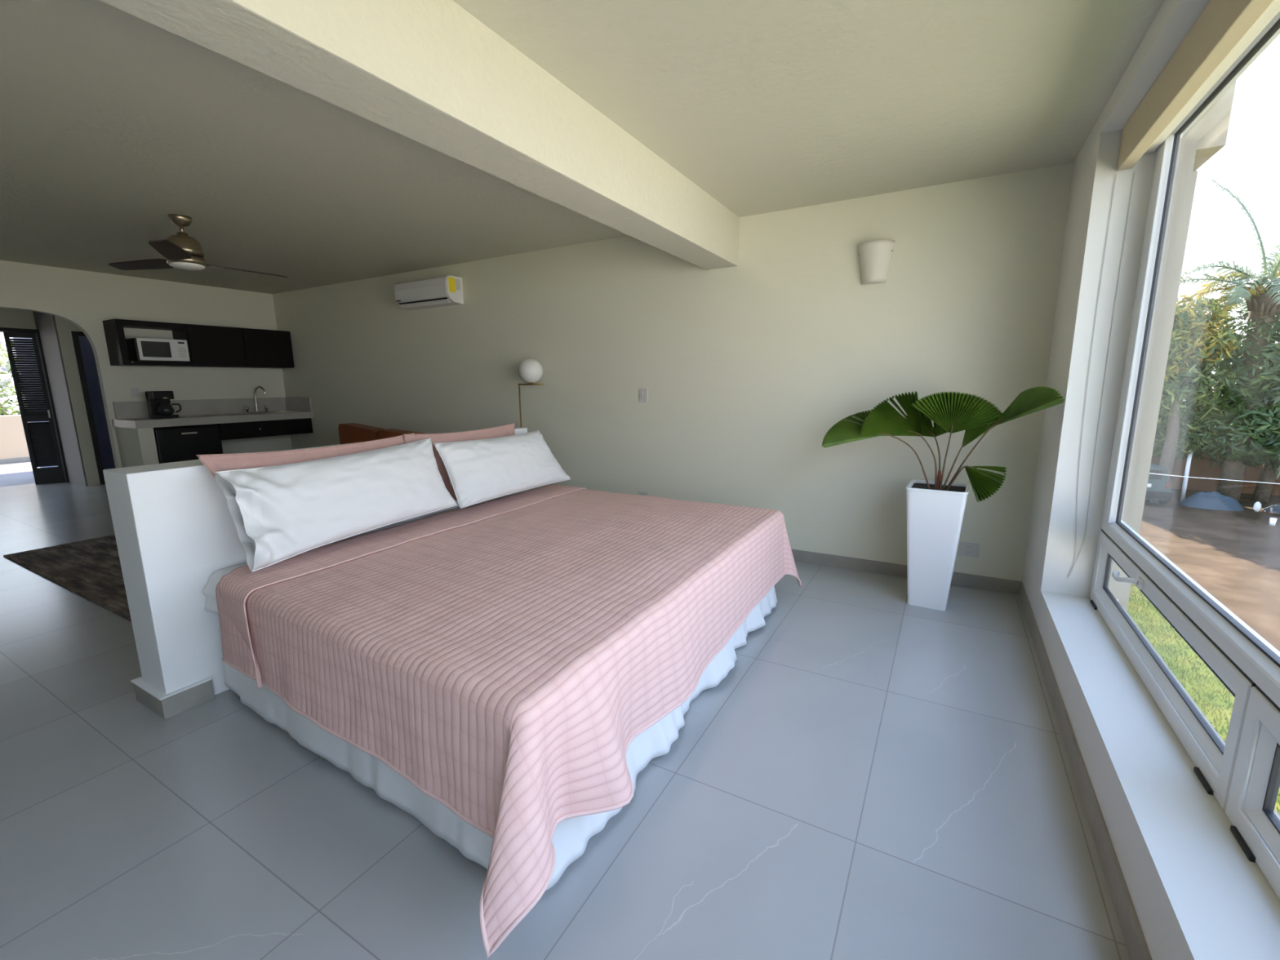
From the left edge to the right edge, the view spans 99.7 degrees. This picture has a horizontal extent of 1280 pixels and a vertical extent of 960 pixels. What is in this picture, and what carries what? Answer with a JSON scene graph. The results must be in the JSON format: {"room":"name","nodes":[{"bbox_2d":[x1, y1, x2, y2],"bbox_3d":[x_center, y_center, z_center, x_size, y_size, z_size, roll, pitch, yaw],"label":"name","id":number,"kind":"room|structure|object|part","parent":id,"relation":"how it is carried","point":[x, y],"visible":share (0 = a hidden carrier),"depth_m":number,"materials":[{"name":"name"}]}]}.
{"room":"studio apartment","nodes":[
{"label":"studio apartment","id":0,"kind":"room"},
{"bbox_2d":[0,414,29,459],"bbox_3d":[-12.911,-0.680,9.986,0.300,0.920,11.500,5,12,29],"label":"wall","id":1,"kind":"structure","parent":0,"point":[13,444],"depth_m":10.63,"materials":[{"name":"beige paint"}]},
{"bbox_2d":[0,457,30,463],"bbox_3d":[-12.770,-0.259,9.983,0.015,0.090,11.500,5,12,29],"label":"baseboard","id":2,"kind":"structure","parent":1,"relation":"attached to","point":[21,459],"depth_m":10.67,"materials":[{"name":"concrete"}]},
{"bbox_2d":[0,307,81,331],"bbox_3d":[-9.809,-0.918,6.148,1.000,2.700,7.490,5,12,29],"label":"wall","id":3,"kind":"structure","parent":0,"point":[9,317],"depth_m":7.84,"materials":[{"name":"beige paint"}]},
{"bbox_2d":[3,332,65,484],"bbox_3d":[-9.096,-1.071,8.126,0.326,2.280,0.070,-9,13,-37],"label":"door","id":4,"kind":"structure","parent":3,"relation":"in","point":[41,437],"depth_m":8.11,"materials":[{"name":"black wood"}]},
{"bbox_2d":[0,327,69,482],"bbox_3d":[-9.436,-0.953,7.442,0.220,2.300,1.880,5,12,29],"label":"trim","id":5,"kind":"structure","parent":3,"relation":"attached to","point":[36,331],"depth_m":8.12,"materials":[{"name":"black wood"}]},
{"bbox_2d":[71,331,105,484],"bbox_3d":[-7.869,-1.149,8.570,0.070,2.250,1.358,5,12,29],"label":"trim","id":6,"kind":"structure","parent":3,"relation":"attached to","point":[75,335],"depth_m":7.98,"materials":[{"name":"black"}]},
{"bbox_2d":[13,315,115,485],"bbox_3d":[-8.805,-1.417,8.979,2.100,2.750,1.500,5,12,29],"label":"wall","id":7,"kind":"structure","parent":0,"point":[63,326],"depth_m":8.07,"materials":[{"name":"beige paint"}]},
{"bbox_2d":[32,311,87,486],"bbox_3d":[-8.639,-1.270,8.022,0.848,2.700,0.018,5,12,29],"label":"trim","id":8,"kind":"structure","parent":7,"relation":"attached to","point":[46,323],"depth_m":7.97,"materials":[{"name":"grey paint"}]},
{"bbox_2d":[0,260,292,468],"bbox_3d":[-6.985,-0.658,4.561,0.100,2.700,7.490,5,12,29],"label":"wall","id":9,"kind":"structure","parent":0,"point":[86,300],"depth_m":6.37,"materials":[{"name":"beige paint"}]},
{"bbox_2d":[130,387,140,397],"bbox_3d":[-5.904,-1.022,6.314,0.008,0.110,0.070,5,12,29],"label":"power outlet","id":10,"kind":"object","parent":9,"relation":"attached to","point":[135,391],"visible":1,"depth_m":6.31,"materials":[{"name":"grey plastic"}]},
{"bbox_2d":[102,319,294,368],"bbox_3d":[-5.393,-1.666,6.748,0.367,0.490,1.805,5,12,29],"label":"upper cabinet","id":11,"kind":"object","parent":9,"relation":"attached to","point":[208,346],"visible":1,"depth_m":6.66,"materials":[{"name":"brown wood"}]},
{"bbox_2d":[125,337,190,362],"bbox_3d":[-5.627,-1.505,6.283,0.363,0.255,0.477,5,12,29],"label":"microwave","id":12,"kind":"object","parent":11,"relation":"in","point":[145,349],"visible":0.92,"depth_m":6.15,"materials":[{"name":"white plastic"}]},
{"bbox_3d":[-5.229,-1.656,6.685,0.018,0.474,0.575,5,12,29],"label":"door","id":13,"kind":"part","parent":11,"relation":"part of","materials":[{"name":"brown wood"}]},
{"bbox_3d":[-4.937,-1.750,7.189,0.018,0.474,0.575,5,12,29],"label":"door","id":14,"kind":"part","parent":11,"relation":"part of","materials":[{"name":"brown wood"}]},
{"bbox_2d":[112,397,312,418],"bbox_3d":[-5.271,-0.918,6.809,0.639,0.195,1.869,5,12,29],"label":"backsplash","id":15,"kind":"structure","parent":9,"relation":"attached to","point":[139,409],"depth_m":7.02,"materials":[{"name":"stone"}]},
{"bbox_2d":[0,461,1130,959],"bbox_3d":[-5.540,0.575,5.952,17.250,0.250,11.500,5,12,29],"label":"floor","id":16,"kind":"structure","parent":0,"point":[873,774],"depth_m":1.82,"materials":[{"name":"tile"}]},
{"bbox_2d":[3,534,131,621],"bbox_3d":[-3.672,0.626,4.832,3.200,0.012,2.080,5,12,29],"label":"rug","id":17,"kind":"object","parent":16,"relation":"on","point":[91,569],"visible":0.24,"depth_m":4.37,"materials":[{"name":"carpet"}]},
{"bbox_2d":[153,424,222,463],"bbox_3d":[-5.487,-0.162,6.494,0.595,0.965,0.615,5,12,29],"label":"cabinet","id":18,"kind":"object","parent":16,"relation":"on","point":[173,443],"visible":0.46,"depth_m":6.27,"materials":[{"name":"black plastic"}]},
{"bbox_3d":[-5.240,-0.545,6.276,0.015,0.020,0.150,5,12,29],"label":"handle","id":19,"kind":"part","parent":18,"relation":"part of","materials":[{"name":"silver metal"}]},
{"bbox_2d":[111,397,313,467],"bbox_3d":[-5.269,-0.379,6.888,0.652,1.285,1.904,5,12,29],"label":"kitchen counter","id":20,"kind":"object","parent":16,"relation":"on","point":[132,423],"depth_m":6.70,"materials":[{"name":"stone"}]},
{"bbox_2d":[145,391,181,418],"bbox_3d":[-5.568,-0.886,6.325,0.223,0.310,0.258,5,12,29],"label":"coffee maker","id":21,"kind":"object","parent":20,"relation":"on","point":[158,402],"visible":1,"depth_m":6.26,"materials":[{"name":"black plastic"}]},
{"bbox_3d":[-5.476,-0.850,6.381,0.021,0.112,0.085,8,14,40],"label":"handle","id":22,"kind":"part","parent":21,"relation":"part of","materials":[{"name":"black plastic"}]},
{"bbox_2d":[111,410,313,428],"bbox_3d":[-5.274,-0.777,6.817,0.649,0.085,1.904,5,12,29],"label":"countertop","id":23,"kind":"structure","parent":20,"relation":"on","point":[134,423],"depth_m":6.43,"materials":[{"name":"stone"}]},
{"bbox_2d":[244,386,269,413],"bbox_3d":[-5.168,-1.090,7.297,0.166,0.356,0.300,5,12,29],"label":"faucet","id":24,"kind":"object","parent":20,"relation":"on","point":[266,407],"visible":0.98,"depth_m":7.31,"materials":[{"name":"silver metal"}]},
{"bbox_3d":[-5.217,-0.926,7.356,0.050,0.014,0.300,5,12,29],"label":"plate","id":25,"kind":"part","parent":24,"relation":"part of","materials":[{"name":"silver metal"}]},
{"bbox_3d":[-5.147,-1.094,7.322,0.168,0.356,0.022,0,10,3],"label":"spout","id":26,"kind":"part","parent":24,"relation":"part of","materials":[{"name":"silver metal"}]},
{"bbox_3d":[-5.038,-0.691,7.147,0.553,0.203,1.095,5,12,29],"label":"drawer unit","id":27,"kind":"part","parent":20,"relation":"part of","materials":[{"name":"black wood"}]},
{"bbox_2d":[236,410,299,414],"bbox_3d":[-4.999,-0.832,7.288,0.370,0.164,0.600,5,12,29],"label":"sink","id":28,"kind":"object","parent":20,"relation":"in","point":[283,411],"visible":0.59,"depth_m":7.31,"materials":[{"name":"silver metal"}]},
{"bbox_2d":[247,411,289,413],"bbox_3d":[-4.999,-0.829,7.289,0.338,0.158,0.566,5,12,29],"label":"basin","id":29,"kind":"object","parent":28,"relation":"in","point":[267,412],"depth_m":7.30,"materials":[{"name":"silver metal"}]},
{"bbox_2d":[337,422,426,444],"bbox_3d":[-3.042,-0.115,6.137,1.800,0.990,0.850,5,12,29],"label":"sofa","id":30,"kind":"object","parent":16,"relation":"on","point":[350,433],"visible":0.06,"depth_m":6.28,"materials":[{"name":"brown leather"}]},
{"bbox_2d":[337,422,385,444],"bbox_3d":[-3.271,-0.378,6.425,0.700,0.570,0.180,5,12,29],"label":"cushion","id":31,"kind":"object","parent":30,"relation":"on","point":[350,433],"depth_m":6.34,"materials":[{"name":"brown leather"}]},
{"bbox_2d":[377,428,426,439],"bbox_3d":[-2.662,-0.300,6.087,0.620,0.525,0.180,5,12,29],"label":"cushion","id":32,"kind":"object","parent":30,"relation":"on","point":[382,433],"depth_m":6.04,"materials":[{"name":"brown leather"}]},
{"bbox_2d":[202,488,777,890],"bbox_3d":[-0.546,0.624,2.989,2.101,0.613,2.460,5,12,29],"label":"bed","id":33,"kind":"object","parent":16,"relation":"on","point":[571,837],"visible":0.17,"depth_m":2.04,"materials":[{"name":"white"}]},
{"bbox_2d":[195,433,413,479],"bbox_3d":[-1.665,0.037,2.891,0.083,0.481,1.125,5,12,29],"label":"pillow sham","id":34,"kind":"object","parent":33,"relation":"on","point":[214,463],"visible":0.17,"depth_m":2.68,"materials":[{"name":"pink fabric"}]},
{"bbox_2d":[102,427,527,719],"bbox_3d":[-1.621,0.308,3.437,0.313,1.097,2.521,5,12,29],"label":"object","id":35,"kind":"object","parent":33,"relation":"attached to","point":[175,527],"visible":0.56,"depth_m":2.42,"materials":[{"name":"white paint"}]},
{"bbox_3d":[-1.616,0.800,3.527,0.305,0.097,2.510,5,12,29],"label":"baseboard","id":36,"kind":"part","parent":35,"relation":"part of","materials":[{"name":"tile"}]},
{"bbox_2d":[403,422,515,501],"bbox_3d":[-1.176,-0.117,3.708,0.088,0.481,0.976,5,12,29],"label":"pillow sham","id":37,"kind":"object","parent":33,"relation":"on","point":[508,429],"visible":0.18,"depth_m":3.56,"materials":[{"name":"pink fabric"}]},
{"bbox_2d":[215,484,801,958],"bbox_3d":[-0.461,0.590,2.858,2.022,0.559,2.802,5,12,29],"label":"quilt","id":38,"kind":"object","parent":33,"relation":"on","point":[505,657],"visible":1,"depth_m":1.95,"materials":[{"name":"fabric"}]},
{"bbox_2d":[214,438,457,572],"bbox_3d":[-1.483,0.071,2.837,0.300,0.460,1.156,5,12,29],"label":"pillow","id":39,"kind":"object","parent":38,"relation":"on","point":[278,513],"visible":1,"depth_m":2.63,"materials":[{"name":"white fabric"}]},
{"bbox_2d":[433,430,570,508],"bbox_3d":[-0.924,-0.117,3.832,0.274,0.398,1.136,5,12,29],"label":"pillow","id":40,"kind":"object","parent":38,"relation":"on","point":[479,470],"visible":1,"depth_m":3.62,"materials":[{"name":"white fabric"}]},
{"bbox_2d":[518,358,543,427],"bbox_3d":[-1.111,-0.349,5.379,0.431,1.684,0.260,5,12,29],"label":"floor lamp","id":41,"kind":"object","parent":16,"relation":"on","point":[530,370],"visible":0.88,"depth_m":5.14,"materials":[{"name":"gold metal"}]},
{"bbox_3d":[-1.056,-1.055,5.214,0.236,0.236,0.236,5,12,29],"label":"globe","id":42,"kind":"part","parent":41,"relation":"part of","materials":[{"name":"white glass"}]},
{"bbox_2d":[906,480,969,610],"bbox_3d":[1.899,0.421,3.498,0.352,0.782,0.352,5,12,29],"label":"planter","id":43,"kind":"object","parent":16,"relation":"on","point":[935,511],"depth_m":3.38,"materials":[{"name":"white ceramic"}]},
{"bbox_2d":[822,386,1064,610],"bbox_3d":[1.826,0.122,3.403,1.264,1.407,0.534,9,14,42],"label":"potted palm","id":44,"kind":"object","parent":16,"relation":"on","point":[935,509],"visible":1,"depth_m":3.36,"materials":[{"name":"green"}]},
{"bbox_2d":[0,0,1164,293],"bbox_3d":[-4.631,-1.866,2.971,13.150,0.200,7.890,5,12,29],"label":"ceiling","id":45,"kind":"structure","parent":0,"point":[114,122],"depth_m":2.63,"materials":[{"name":"beige paint"}]},
{"bbox_2d":[107,213,288,277],"bbox_3d":[-3.400,-1.809,4.208,1.289,0.378,1.118,5,12,29],"label":"ceiling fan","id":46,"kind":"object","parent":45,"relation":"hanging from","point":[182,251],"visible":1,"depth_m":4.03,"materials":[{"name":"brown metal"}]},
{"bbox_3d":[-3.831,-1.664,4.174,0.600,0.040,0.144,2,11,12],"label":"blade","id":47,"kind":"part","parent":46,"relation":"part of","materials":[{"name":"brown wood"}]},
{"bbox_3d":[-3.255,-1.591,3.744,0.144,0.040,0.600,-6,12,-27],"label":"blade","id":48,"kind":"part","parent":46,"relation":"part of","materials":[{"name":"brown wood"}]},
{"bbox_3d":[-3.439,-1.616,4.101,0.220,0.036,0.220,5,12,29],"label":"lamp shade","id":49,"kind":"part","parent":46,"relation":"part of","materials":[{"name":"white glass"}]},
{"bbox_3d":[-3.234,-1.716,4.431,0.147,0.040,0.603,5,12,29],"label":"blade","id":50,"kind":"part","parent":46,"relation":"part of","materials":[{"name":"brown wood"}]},
{"bbox_2d":[98,0,738,269],"bbox_3d":[-1.196,-1.279,1.091,0.270,0.370,7.490,5,12,29],"label":"beam","id":51,"kind":"structure","parent":45,"relation":"attached to","point":[429,73],"depth_m":1.90,"materials":[{"name":"beige paint"}]},
{"bbox_2d":[272,162,1073,581],"bbox_3d":[-2.758,-1.059,6.539,13.050,2.700,0.200,5,12,29],"label":"wall","id":52,"kind":"structure","parent":0,"point":[746,369],"depth_m":4.32,"materials":[{"name":"beige paint"}]},
{"bbox_2d":[394,275,463,310],"bbox_3d":[-2.301,-2.029,5.851,0.842,0.275,0.211,5,12,29],"label":"air conditioner","id":53,"kind":"object","parent":52,"relation":"attached to","point":[447,290],"visible":1,"depth_m":5.73,"materials":[{"name":"white plastic"}]},
{"bbox_3d":[-2.326,-2.052,5.809,0.815,0.215,0.121,5,12,29],"label":"panel","id":54,"kind":"part","parent":53,"relation":"part of","materials":[{"name":"white plastic"}]},
{"bbox_2d":[638,491,648,495],"bbox_3d":[0.027,0.148,5.028,0.100,0.075,0.011,5,12,29],"label":"power outlet","id":55,"kind":"object","parent":52,"relation":"attached to","point":[639,492],"visible":0.45,"depth_m":5.02,"materials":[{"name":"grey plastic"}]},
{"bbox_2d":[639,388,648,402],"bbox_3d":[0.031,-0.761,4.855,0.085,0.125,0.012,5,12,29],"label":"light switch","id":56,"kind":"object","parent":52,"relation":"attached to","point":[643,393],"visible":1,"depth_m":4.85,"materials":[{"name":"grey plastic"}]},
{"bbox_2d":[857,239,895,284],"bbox_3d":[1.620,-1.505,3.732,0.240,0.265,0.120,5,12,29],"label":"wall sconce","id":57,"kind":"object","parent":52,"relation":"attached to","point":[875,255],"visible":1,"depth_m":3.71,"materials":[{"name":"beige ceramic"}]},
{"bbox_2d":[791,548,1022,595],"bbox_3d":[-1.247,0.382,5.810,8.820,0.095,0.012,5,12,29],"label":"baseboard","id":58,"kind":"structure","parent":52,"relation":"attached to","point":[991,584],"depth_m":4.05,"materials":[{"name":"tile"}]},
{"bbox_2d":[958,542,979,557],"bbox_3d":[2.301,0.488,3.775,0.120,0.100,0.011,5,12,29],"label":"power outlet","id":59,"kind":"object","parent":52,"relation":"attached to","point":[967,549],"visible":1,"depth_m":3.77,"materials":[{"name":"grey plastic"}]},
{"bbox_2d":[965,551,971,555],"bbox_3d":[2.299,0.508,3.775,0.032,0.026,0.003,5,12,29],"label":"socket","id":60,"kind":"object","parent":59,"relation":"attached to","point":[967,553],"depth_m":3.78,"materials":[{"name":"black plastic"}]},
{"bbox_2d":[966,545,972,549],"bbox_3d":[2.299,0.469,3.768,0.032,0.026,0.003,5,12,29],"label":"socket","id":61,"kind":"object","parent":59,"relation":"attached to","point":[968,547],"depth_m":3.77,"materials":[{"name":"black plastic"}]},
{"bbox_2d":[1107,116,1279,819],"bbox_3d":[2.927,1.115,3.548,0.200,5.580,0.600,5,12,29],"label":"wall","id":62,"kind":"structure","parent":0,"point":[1125,603],"depth_m":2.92,"materials":[{"name":"beige paint"}]},
{"bbox_2d":[1022,0,1279,959],"bbox_3d":[0.866,0.066,0.149,0.330,2.700,7.490,5,12,29],"label":"window frame","id":63,"kind":"structure","parent":62,"relation":"in","point":[1195,894],"depth_m":2.28,"materials":[{"name":"white paint"}]},
{"bbox_2d":[1018,582,1151,959],"bbox_3d":[0.727,1.335,0.460,0.012,0.095,7.478,5,12,29],"label":"baseboard","id":64,"kind":"structure","parent":63,"relation":"attached to","point":[1133,935],"depth_m":1.74,"materials":[{"name":"tile"}]},
{"bbox_2d":[1068,0,1279,577],"bbox_3d":[0.866,-0.084,0.170,0.134,2.210,5.935,5,12,29],"label":"roller blind","id":65,"kind":"object","parent":63,"relation":"attached to","point":[1223,31],"visible":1,"depth_m":1.85,"materials":[{"name":"beige fabric"}]},
{"bbox_3d":[2.312,-0.463,2.734,0.082,2.012,0.003,5,12,29],"label":"pull cord","id":66,"kind":"part","parent":65,"relation":"part of","materials":[{"name":"white plastic"}]},
{"bbox_2d":[1089,10,1279,899],"bbox_3d":[1.572,-0.237,1.252,0.128,2.312,3.350,5,12,29],"label":"window","id":67,"kind":"structure","parent":63,"relation":"attached to","point":[1242,775],"depth_m":1.78,"materials":[{"name":"white metal"}]},
{"bbox_3d":[2.038,0.415,2.263,0.045,0.057,0.221,3,11,17],"label":"handle","id":68,"kind":"part","parent":67,"relation":"part of","materials":[{"name":"white"}]},
{"bbox_3d":[2.365,-0.658,2.566,0.032,1.770,0.085,5,12,29],"label":"frame post","id":69,"kind":"part","parent":67,"relation":"part of","materials":[{"name":"white"}]},
{"bbox_3d":[2.013,0.581,2.130,0.049,0.374,1.667,5,12,29],"label":"sash","id":70,"kind":"part","parent":67,"relation":"part of","materials":[{"name":"white"}]},
{"bbox_3d":[1.184,0.850,0.700,0.049,0.374,1.667,5,12,29],"label":"sash","id":71,"kind":"part","parent":67,"relation":"part of","materials":[{"name":"white plastic"}]},
{"bbox_2d":[1192,80,1236,171],"bbox_3d":[2.865,-2.164,2.828,0.170,1.110,1.040,5,12,29],"label":"trim","id":72,"kind":"structure","parent":62,"relation":"attached to","point":[1215,122],"depth_m":2.48,"materials":[{"name":"beige"}]},
{"label":"outside","id":73,"kind":"structure","parent":0,"visible":0},
{"bbox_3d":[-40.124,4.570,3.378,47.700,0.290,44.600,5,12,29],"label":"street","id":74,"kind":"object","parent":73,"visible":0},
{"bbox_2d":[0,381,19,415],"bbox_3d":[-15.157,0.101,12.305,2.274,4.927,6.394,7,13,37],"label":"blossom tree","id":75,"kind":"object","parent":74,"relation":"on","point":[11,407],"visible":0.03,"depth_m":12.31,"materials":[{"name":"green plant"}]},
{"bbox_2d":[0,332,22,415],"bbox_3d":[-14.329,-0.902,12.101,2.714,6.958,5.059,9,14,42],"label":"blossom tree","id":76,"kind":"object","parent":74,"relation":"on","point":[3,384],"visible":0.11,"depth_m":11.98,"materials":[{"name":"green plant"}]},
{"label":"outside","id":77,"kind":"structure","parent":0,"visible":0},
{"bbox_2d":[1139,488,1279,651],"bbox_3d":[44.261,1.856,13.637,56.100,0.300,53.500,5,12,29],"label":"patio","id":78,"kind":"structure","parent":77,"point":[1234,556],"depth_m":14.32,"materials":[{"name":"brown wood"}]},
{"bbox_2d":[1145,462,1172,504],"bbox_3d":[18.661,-0.013,20.506,1.640,1.425,2.900,5,12,29],"label":"parked car","id":79,"kind":"object","parent":78,"relation":"on","point":[1159,487],"visible":0.38,"depth_m":19.11,"materials":[{"name":"grey paint"}]},
{"bbox_2d":[1165,481,1170,488],"bbox_3d":[18.589,0.197,19.001,0.100,0.250,0.030,5,12,29],"label":"tail light","id":80,"kind":"object","parent":79,"relation":"attached to","point":[1167,483],"depth_m":18.99,"materials":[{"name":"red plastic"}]},
{"bbox_2d":[1179,449,1192,501],"bbox_3d":[20.079,-0.152,19.834,0.140,1.910,0.140,5,12,29],"label":"post","id":81,"kind":"object","parent":78,"relation":"on","point":[1184,483],"visible":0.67,"depth_m":19.81,"materials":[{"name":"white"}]},
{"bbox_2d":[1149,294,1239,503],"bbox_3d":[18.803,-2.721,19.140,2.910,7.360,2.000,5,12,29],"label":"tree","id":82,"kind":"object","parent":78,"relation":"on","point":[1181,326],"visible":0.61,"depth_m":18.27,"materials":[{"name":"green plant"}]},
{"bbox_2d":[1151,306,1248,465],"bbox_3d":[19.881,-2.917,20.482,5.124,7.257,4.665,5,12,29],"label":"bush","id":83,"kind":"object","parent":78,"relation":"on","point":[1189,411],"visible":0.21,"depth_m":19.06,"materials":[{"name":"green plant"}]},
{"bbox_2d":[1177,491,1244,511],"bbox_3d":[20.219,0.669,19.088,1.697,0.578,1.199,5,12,29],"label":"pile","id":84,"kind":"object","parent":78,"relation":"on","point":[1215,500],"visible":1,"depth_m":18.81,"materials":[{"name":"blue"}]},
{"bbox_2d":[1151,429,1279,495],"bbox_3d":[27.860,-0.392,18.794,50.000,2.600,0.200,5,12,29],"label":"wall","id":85,"kind":"structure","parent":78,"relation":"on","point":[1199,468],"depth_m":21.67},
{"bbox_2d":[1176,179,1279,502],"bbox_3d":[20.914,-4.650,18.181,5.315,11.445,4.285,0,10,1],"label":"palm tree","id":86,"kind":"object","parent":78,"relation":"on","point":[1261,295],"visible":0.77,"depth_m":18.32,"materials":[{"name":"green plant"}]},
{"bbox_2d":[1182,300,1279,502],"bbox_3d":[22.741,-2.725,18.585,6.281,7.502,4.148,5,12,29],"label":"tree","id":87,"kind":"object","parent":78,"relation":"on","point":[1264,420],"visible":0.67,"depth_m":18.39,"materials":[{"name":"green plant"}]},
{"bbox_2d":[1253,501,1261,511],"bbox_3d":[20.985,0.910,18.338,0.170,0.361,0.178,5,12,29],"label":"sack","id":88,"kind":"object","parent":78,"relation":"on","point":[1257,505],"visible":1,"depth_m":18.30,"materials":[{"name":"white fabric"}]},
{"bbox_2d":[1262,503,1279,513],"bbox_3d":[22.218,0.909,17.975,1.997,0.464,1.199,5,12,29],"label":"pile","id":89,"kind":"object","parent":78,"relation":"on","point":[1275,508],"visible":1,"depth_m":18.27,"materials":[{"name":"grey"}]},
{"bbox_2d":[1269,517,1277,525],"bbox_3d":[19.547,1.288,16.666,0.150,0.220,0.148,5,12,29],"label":"bucket","id":90,"kind":"object","parent":78,"relation":"on","point":[1273,521],"visible":1,"depth_m":16.63,"materials":[{"name":"white plastic"}]},
{"bbox_2d":[1273,449,1279,482],"bbox_3d":[20.924,0.224,16.270,2.650,2.550,2.639,5,12,29],"label":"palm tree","id":91,"kind":"object","parent":78,"relation":"on","point":[1277,475],"visible":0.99,"depth_m":16.94,"materials":[{"name":"green plant"}]},
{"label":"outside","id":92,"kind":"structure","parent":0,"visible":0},
{"bbox_2d":[1127,583,1279,815],"bbox_3d":[18.570,-0.517,28.075,3.030,0.310,53.500,5,12,29],"label":"lawn","id":93,"kind":"structure","parent":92,"point":[1189,686],"depth_m":8.51,"materials":[{"name":"green plant"}]},
{"bbox_3d":[12.510,0.196,18.196,0.080,1.960,0.076,5,12,29],"label":"post","id":94,"kind":"object","parent":93,"relation":"on","visible":0},
{"bbox_2d":[1151,473,1279,484],"bbox_3d":[17.898,-0.067,15.458,12.021,0.369,0.073,5,11,26],"label":"clothesline","id":95,"kind":"object","parent":94,"relation":"attached to","point":[1152,473],"visible":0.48,"depth_m":15.92,"materials":[{"name":"white"}]}
]}

